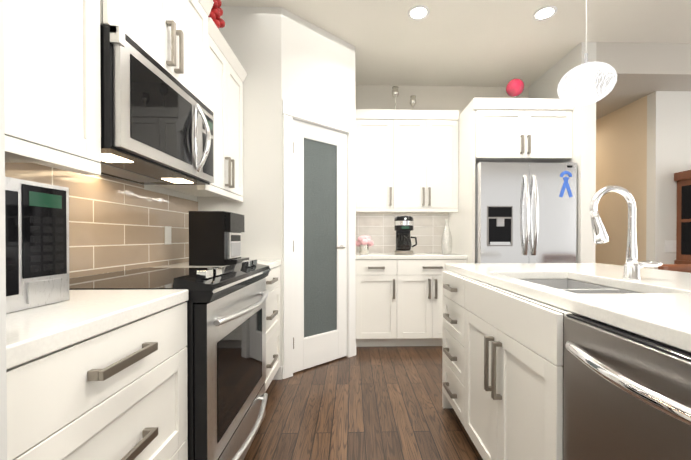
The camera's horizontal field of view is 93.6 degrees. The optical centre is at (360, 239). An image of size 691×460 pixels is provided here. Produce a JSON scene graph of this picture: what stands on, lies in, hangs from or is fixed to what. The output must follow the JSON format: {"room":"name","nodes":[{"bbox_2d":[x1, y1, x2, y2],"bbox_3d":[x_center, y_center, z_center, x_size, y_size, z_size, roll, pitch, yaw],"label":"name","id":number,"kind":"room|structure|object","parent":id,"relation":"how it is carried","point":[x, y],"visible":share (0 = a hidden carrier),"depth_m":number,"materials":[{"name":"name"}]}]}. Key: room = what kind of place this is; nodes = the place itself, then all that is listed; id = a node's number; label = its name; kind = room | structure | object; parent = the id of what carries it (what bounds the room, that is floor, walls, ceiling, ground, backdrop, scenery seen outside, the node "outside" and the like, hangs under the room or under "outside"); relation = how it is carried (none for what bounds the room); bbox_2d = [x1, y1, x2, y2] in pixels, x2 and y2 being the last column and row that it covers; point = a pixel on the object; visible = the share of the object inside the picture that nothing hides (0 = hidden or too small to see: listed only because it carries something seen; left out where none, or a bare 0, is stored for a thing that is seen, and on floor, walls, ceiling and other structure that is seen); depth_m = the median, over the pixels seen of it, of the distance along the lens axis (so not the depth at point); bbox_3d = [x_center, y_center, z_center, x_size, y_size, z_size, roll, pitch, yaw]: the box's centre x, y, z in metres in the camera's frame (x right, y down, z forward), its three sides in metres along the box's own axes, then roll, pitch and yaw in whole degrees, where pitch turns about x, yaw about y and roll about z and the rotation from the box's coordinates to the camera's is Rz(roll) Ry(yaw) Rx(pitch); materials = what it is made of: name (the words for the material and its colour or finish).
{"room":"kitchen","nodes":[
{"label":"kitchen","id":0,"kind":"room"},
{"bbox_2d":[89,174,196,275],"bbox_3d":[-1.243,-0.340,0.342,0.100,2.850,6.950,0,0,-2],"label":"wall","id":1,"kind":"structure","parent":0,"point":[158,189],"depth_m":2.08,"materials":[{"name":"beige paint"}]},
{"bbox_2d":[4,0,127,171],"bbox_3d":[-1.018,-0.753,0.782,0.368,1.001,0.699,0,0,-2],"label":"upper cabinet","id":2,"kind":"object","parent":1,"relation":"attached to","point":[52,80],"depth_m":0.93,"materials":[{"name":"paint"}]},
{"bbox_2d":[165,226,170,243],"bbox_3d":[-1.226,-0.029,2.060,0.006,0.115,0.070,0,0,-2],"label":"electrical outlet plate","id":3,"kind":"object","parent":1,"relation":"attached to","point":[167,234],"visible":1,"depth_m":2.05,"materials":[{"name":"paint"}]},
{"bbox_2d":[128,0,211,110],"bbox_3d":[-1.036,-1.030,1.448,0.368,0.616,0.756,0,0,-2],"label":"upper cabinet","id":4,"kind":"object","parent":1,"relation":"attached to","point":[177,34],"depth_m":1.51,"materials":[{"name":"paint"}]},
{"bbox_2d":[97,25,213,184],"bbox_3d":[-0.985,-0.512,1.453,0.469,0.412,0.753,0,0,-2],"label":"over-the-range microwave","id":5,"kind":"object","parent":4,"relation":"attached to","point":[157,123],"visible":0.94,"depth_m":1.28,"materials":[{"name":"silver metal"}]},
{"bbox_2d":[132,20,246,199],"bbox_3d":[-1.054,-0.795,2.118,0.368,0.936,0.699,0,0,-2],"label":"upper cabinet","id":6,"kind":"object","parent":1,"relation":"attached to","point":[228,75],"depth_m":2.13,"materials":[{"name":"paint"}]},
{"bbox_2d":[208,0,224,28],"bbox_3d":[-0.893,-1.368,1.954,0.113,0.212,0.153,0,0,-2],"label":"flowers","id":7,"kind":"object","parent":6,"relation":"on","point":[216,13],"visible":0.38,"depth_m":1.94,"materials":[{"name":"red plant"}]},
{"bbox_2d":[197,6,281,365],"bbox_3d":[-0.930,-0.355,2.522,0.640,2.850,0.088,0,0,-2],"label":"wall","id":8,"kind":"structure","parent":0,"point":[252,36],"depth_m":2.48,"materials":[{"name":"paint"}]},
{"bbox_2d":[273,366,283,379],"bbox_3d":[0.434,1.018,2.766,3.379,0.100,0.512,0,0,-2],"label":"baseboard","id":9,"kind":"structure","parent":8,"relation":"attached to","point":[279,374],"depth_m":2.48,"materials":[{"name":"paint"}]},
{"bbox_2d":[281,7,354,365],"bbox_3d":[-0.365,-0.357,2.780,0.757,2.850,0.100,0,1,-43],"label":"wall","id":10,"kind":"structure","parent":0,"point":[317,68],"depth_m":2.69,"materials":[{"name":"paint"}]},
{"bbox_2d":[282,99,356,378],"bbox_3d":[-0.358,-0.004,2.775,0.753,2.145,0.120,0,1,-43],"label":"door frame","id":11,"kind":"structure","parent":10,"relation":"attached to","point":[291,111],"depth_m":2.57,"materials":[{"name":"paint"}]},
{"bbox_2d":[293,119,346,372],"bbox_3d":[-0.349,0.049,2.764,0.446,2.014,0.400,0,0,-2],"label":"pantry door","id":12,"kind":"structure","parent":10,"relation":"in","point":[319,245],"depth_m":2.75,"materials":[{"name":"paint"}]},
{"bbox_2d":[244,346,482,459],"bbox_3d":[2.252,1.095,2.470,9.500,0.050,11.000,0,0,-2],"label":"floor","id":13,"kind":"structure","parent":0,"point":[376,403],"depth_m":2.00,"materials":[{"name":"brown wood"}]},
{"bbox_2d":[0,0,6,459],"bbox_3d":[-0.829,-0.336,-0.142,0.702,2.850,1.160,0,0,-2],"label":"wall pier","id":14,"kind":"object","parent":13,"relation":"on","point":[3,415],"depth_m":0.45,"materials":[{"name":"paint"}]},
{"bbox_2d":[6,296,188,459],"bbox_3d":[-0.887,0.645,0.764,0.628,0.876,0.635,0,0,-2],"label":"base cabinet","id":15,"kind":"object","parent":13,"relation":"on","point":[96,374],"depth_m":0.73,"materials":[{"name":"paint"}]},
{"bbox_2d":[6,289,188,363],"bbox_3d":[-0.885,0.186,0.761,0.633,0.039,0.636,0,0,-2],"label":"countertop","id":16,"kind":"structure","parent":15,"relation":"on","point":[29,330],"depth_m":0.74,"materials":[{"name":"white stone"}]},
{"bbox_2d":[5,177,68,312],"bbox_3d":[-0.991,0.012,0.670,0.396,0.308,0.437,0,0,-2],"label":"microwave","id":17,"kind":"object","parent":16,"relation":"on","point":[37,239],"visible":1,"depth_m":0.80,"materials":[{"name":"silver metal"}]},
{"bbox_2d":[69,259,270,459],"bbox_3d":[-0.836,0.593,1.465,0.762,0.969,0.753,0,0,-2],"label":"range","id":18,"kind":"object","parent":13,"relation":"on","point":[227,395],"visible":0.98,"depth_m":1.26,"materials":[{"name":"silver metal"}]},
{"bbox_2d":[265,264,280,391],"bbox_3d":[-0.924,0.635,2.163,0.628,0.876,0.636,0,0,-2],"label":"base cabinet","id":19,"kind":"object","parent":13,"relation":"on","point":[273,278],"depth_m":2.25,"materials":[{"name":"paint"}]},
{"bbox_2d":[156,260,279,267],"bbox_3d":[-0.922,0.177,2.160,0.633,0.039,0.638,0,0,-2],"label":"countertop","id":20,"kind":"structure","parent":19,"relation":"on","point":[271,263],"depth_m":2.03,"materials":[{"name":"white stone"}]},
{"bbox_2d":[189,211,248,265],"bbox_3d":[-0.915,-0.011,2.129,0.280,0.334,0.300,0,0,-2],"label":"coffee machine","id":21,"kind":"object","parent":20,"relation":"on","point":[214,238],"visible":1,"depth_m":1.98,"materials":[{"name":"black plastic"}]},
{"bbox_2d":[356,258,402,346],"bbox_3d":[0.170,0.626,3.451,0.461,0.875,0.618,0,0,-2],"label":"base cabinet","id":22,"kind":"object","parent":13,"relation":"on","point":[379,281],"depth_m":3.15,"materials":[{"name":"paint"}]},
{"bbox_2d":[356,254,466,257],"bbox_3d":[0.485,0.168,3.454,1.091,0.039,0.623,0,0,-2],"label":"countertop","id":23,"kind":"structure","parent":22,"relation":"on","point":[357,255],"depth_m":3.15,"materials":[{"name":"white stone"}]},
{"bbox_2d":[356,235,373,253],"bbox_3d":[0.034,0.048,3.400,0.205,0.198,0.146,0,0,-2],"label":"pot","id":24,"kind":"object","parent":23,"relation":"on","point":[364,243],"visible":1,"depth_m":3.36,"materials":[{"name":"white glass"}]},
{"bbox_2d":[394,216,416,253],"bbox_3d":[0.470,-0.053,3.415,0.238,0.401,0.202,0,0,-2],"label":"coffee maker","id":25,"kind":"object","parent":23,"relation":"on","point":[403,226],"visible":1,"depth_m":3.34,"materials":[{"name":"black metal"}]},
{"bbox_2d":[441,219,451,253],"bbox_3d":[0.906,-0.035,3.427,0.116,0.365,0.114,0,0,-2],"label":"vase","id":26,"kind":"object","parent":23,"relation":"on","point":[446,242],"visible":1,"depth_m":3.39,"materials":[{"name":"white ceramic"}]},
{"bbox_2d":[403,258,470,345],"bbox_3d":[0.655,0.626,3.464,0.749,0.875,0.618,0,0,-2],"label":"base cabinet","id":27,"kind":"object","parent":13,"relation":"on","point":[422,277],"depth_m":3.16,"materials":[{"name":"paint"}]},
{"bbox_2d":[475,162,576,262],"bbox_3d":[1.517,0.172,3.307,0.890,1.785,0.856,0,0,-2],"label":"fridge","id":28,"kind":"object","parent":13,"relation":"on","point":[525,212],"visible":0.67,"depth_m":2.94,"materials":[{"name":"grey metal"}]},
{"bbox_2d":[529,42,595,262],"bbox_3d":[2.041,-0.361,3.365,0.135,2.850,0.880,0,0,-2],"label":"wall","id":29,"kind":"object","parent":13,"relation":"on","point":[544,86],"visible":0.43,"depth_m":2.93,"materials":[{"name":"paint"}]},
{"bbox_2d":[442,267,690,459],"bbox_3d":[0.857,0.644,0.873,0.674,0.876,2.427,0,0,-2],"label":"kitchen island","id":30,"kind":"object","parent":13,"relation":"on","point":[503,361],"depth_m":1.23,"materials":[{"name":"paint"}]},
{"bbox_2d":[446,263,690,346],"bbox_3d":[1.118,0.185,0.909,1.050,0.039,2.550,0,0,-2],"label":"island countertop","id":31,"kind":"structure","parent":30,"relation":"on","point":[661,304],"depth_m":1.09,"materials":[{"name":"white stone"}]},
{"bbox_2d":[518,275,637,290],"bbox_3d":[0.862,0.299,1.328,0.424,0.218,0.664,0,0,-2],"label":"sink","id":32,"kind":"object","parent":31,"relation":"in","point":[554,280],"depth_m":1.59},
{"bbox_2d":[590,185,662,279],"bbox_3d":[1.105,-0.032,1.352,0.302,0.390,0.064,0,0,-2],"label":"faucet","id":33,"kind":"object","parent":31,"relation":"on","point":[632,266],"visible":1,"depth_m":1.34,"materials":[{"name":"silver metal"}]},
{"bbox_2d":[563,314,690,459],"bbox_3d":[0.814,0.646,0.620,0.614,0.874,0.598,0,0,-2],"label":"dishwasher","id":34,"kind":"object","parent":13,"relation":"on","point":[627,395],"visible":0.98,"depth_m":0.70,"materials":[{"name":"grey metal"}]},
{"bbox_2d":[658,264,690,272],"bbox_3d":[2.303,0.619,2.445,0.444,0.903,0.447,0,0,-2],"label":"table","id":35,"kind":"object","parent":13,"relation":"on","point":[680,267],"visible":0.1,"depth_m":2.23,"materials":[{"name":"brown wood"}]},
{"bbox_2d":[674,170,690,263],"bbox_3d":[3.644,0.196,3.069,0.945,1.740,0.455,0,0,-2],"label":"hutch","id":36,"kind":"object","parent":13,"relation":"on","point":[683,235],"visible":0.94,"depth_m":3.20,"materials":[{"name":"brown wood"}]},
{"bbox_2d":[355,85,528,252],"bbox_3d":[0.356,-0.364,3.811,3.480,2.850,0.100,0,0,-2],"label":"wall","id":37,"kind":"structure","parent":0,"point":[460,98],"depth_m":3.76,"materials":[{"name":"paint"}]},
{"bbox_2d":[355,109,398,211],"bbox_3d":[0.166,-0.852,3.576,0.461,1.030,0.348,0,0,-2],"label":"upper cabinet","id":38,"kind":"object","parent":37,"relation":"attached to","point":[377,136],"depth_m":3.41,"materials":[{"name":"paint"}]},
{"bbox_2d":[392,86,398,109],"bbox_3d":[0.377,-1.523,3.563,0.080,0.310,0.080,0,0,-2],"label":"goblet","id":39,"kind":"object","parent":38,"relation":"on","point":[395,92],"visible":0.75,"depth_m":3.54,"materials":[{"name":"clear glass"}]},
{"bbox_2d":[395,110,458,213],"bbox_3d":[0.652,-0.852,3.589,0.749,1.030,0.348,0,0,-2],"label":"upper cabinet","id":40,"kind":"object","parent":37,"relation":"attached to","point":[417,160],"depth_m":3.42,"materials":[{"name":"paint"}]},
{"bbox_2d":[410,95,415,106],"bbox_3d":[0.572,-1.473,3.568,0.072,0.210,0.072,0,0,-2],"label":"goblet","id":41,"kind":"object","parent":40,"relation":"on","point":[412,100],"visible":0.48,"depth_m":3.54,"materials":[{"name":"clear glass"}]},
{"bbox_2d":[459,98,573,173],"bbox_3d":[1.514,-1.041,3.400,0.909,0.550,0.768,0,0,-2],"label":"upper cabinet","id":42,"kind":"object","parent":37,"relation":"attached to","point":[535,130],"depth_m":3.02,"materials":[{"name":"paint"}]},
{"bbox_2d":[506,78,524,97],"bbox_3d":[1.513,-1.448,3.183,0.170,0.265,0.170,0,0,-2],"label":"ball","id":43,"kind":"object","parent":42,"relation":"on","point":[515,87],"visible":0.83,"depth_m":3.13,"materials":[{"name":"red metal"}]},
{"bbox_2d":[221,0,690,119],"bbox_3d":[2.802,-1.665,2.466,8.400,0.330,11.000,0,0,-2],"label":"ceiling","id":44,"kind":"structure","parent":0,"point":[643,48],"depth_m":2.88,"materials":[{"name":"paint"}]},
{"bbox_2d":[408,5,429,20],"bbox_3d":[0.450,-1.776,2.533,0.170,0.008,0.170,0,0,-2],"label":"recessed light","id":45,"kind":"object","parent":44,"relation":"in","point":[418,12],"visible":1,"depth_m":2.53,"materials":[{"name":"paint"}]},
{"bbox_2d":[533,5,556,20],"bbox_3d":[1.440,-1.776,2.539,0.170,0.008,0.170,0,0,-2],"label":"recessed light","id":46,"kind":"object","parent":44,"relation":"in","point":[545,13],"visible":1,"depth_m":2.54,"materials":[{"name":"paint"}]},
{"bbox_2d":[557,0,616,105],"bbox_3d":[1.172,-1.242,1.685,0.256,1.062,0.256,0,0,-2],"label":"pendant light","id":47,"kind":"object","parent":44,"relation":"hanging from","point":[586,84],"visible":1,"depth_m":1.68,"materials":[{"name":"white glass"}]},
{"bbox_2d":[595,96,646,267],"bbox_3d":[2.967,-0.237,5.681,0.100,2.570,4.600,0,0,-2],"label":"wall","id":48,"kind":"structure","parent":0,"point":[621,147],"depth_m":3.69,"materials":[{"name":"beige paint"}]},
{"bbox_2d":[646,91,690,268],"bbox_3d":[4.979,-0.221,3.384,4.000,2.570,0.100,0,0,-2],"label":"wall","id":49,"kind":"structure","parent":0,"point":[668,134],"depth_m":3.28,"materials":[{"name":"paint"}]},
{"bbox_2d":[665,240,675,251],"bbox_3d":[3.141,0.065,3.283,0.120,0.120,0.007,0,0,-2],"label":"switch plate","id":50,"kind":"object","parent":49,"relation":"attached to","point":[670,245],"visible":1,"depth_m":3.28,"materials":[{"name":"paint"}]}
]}

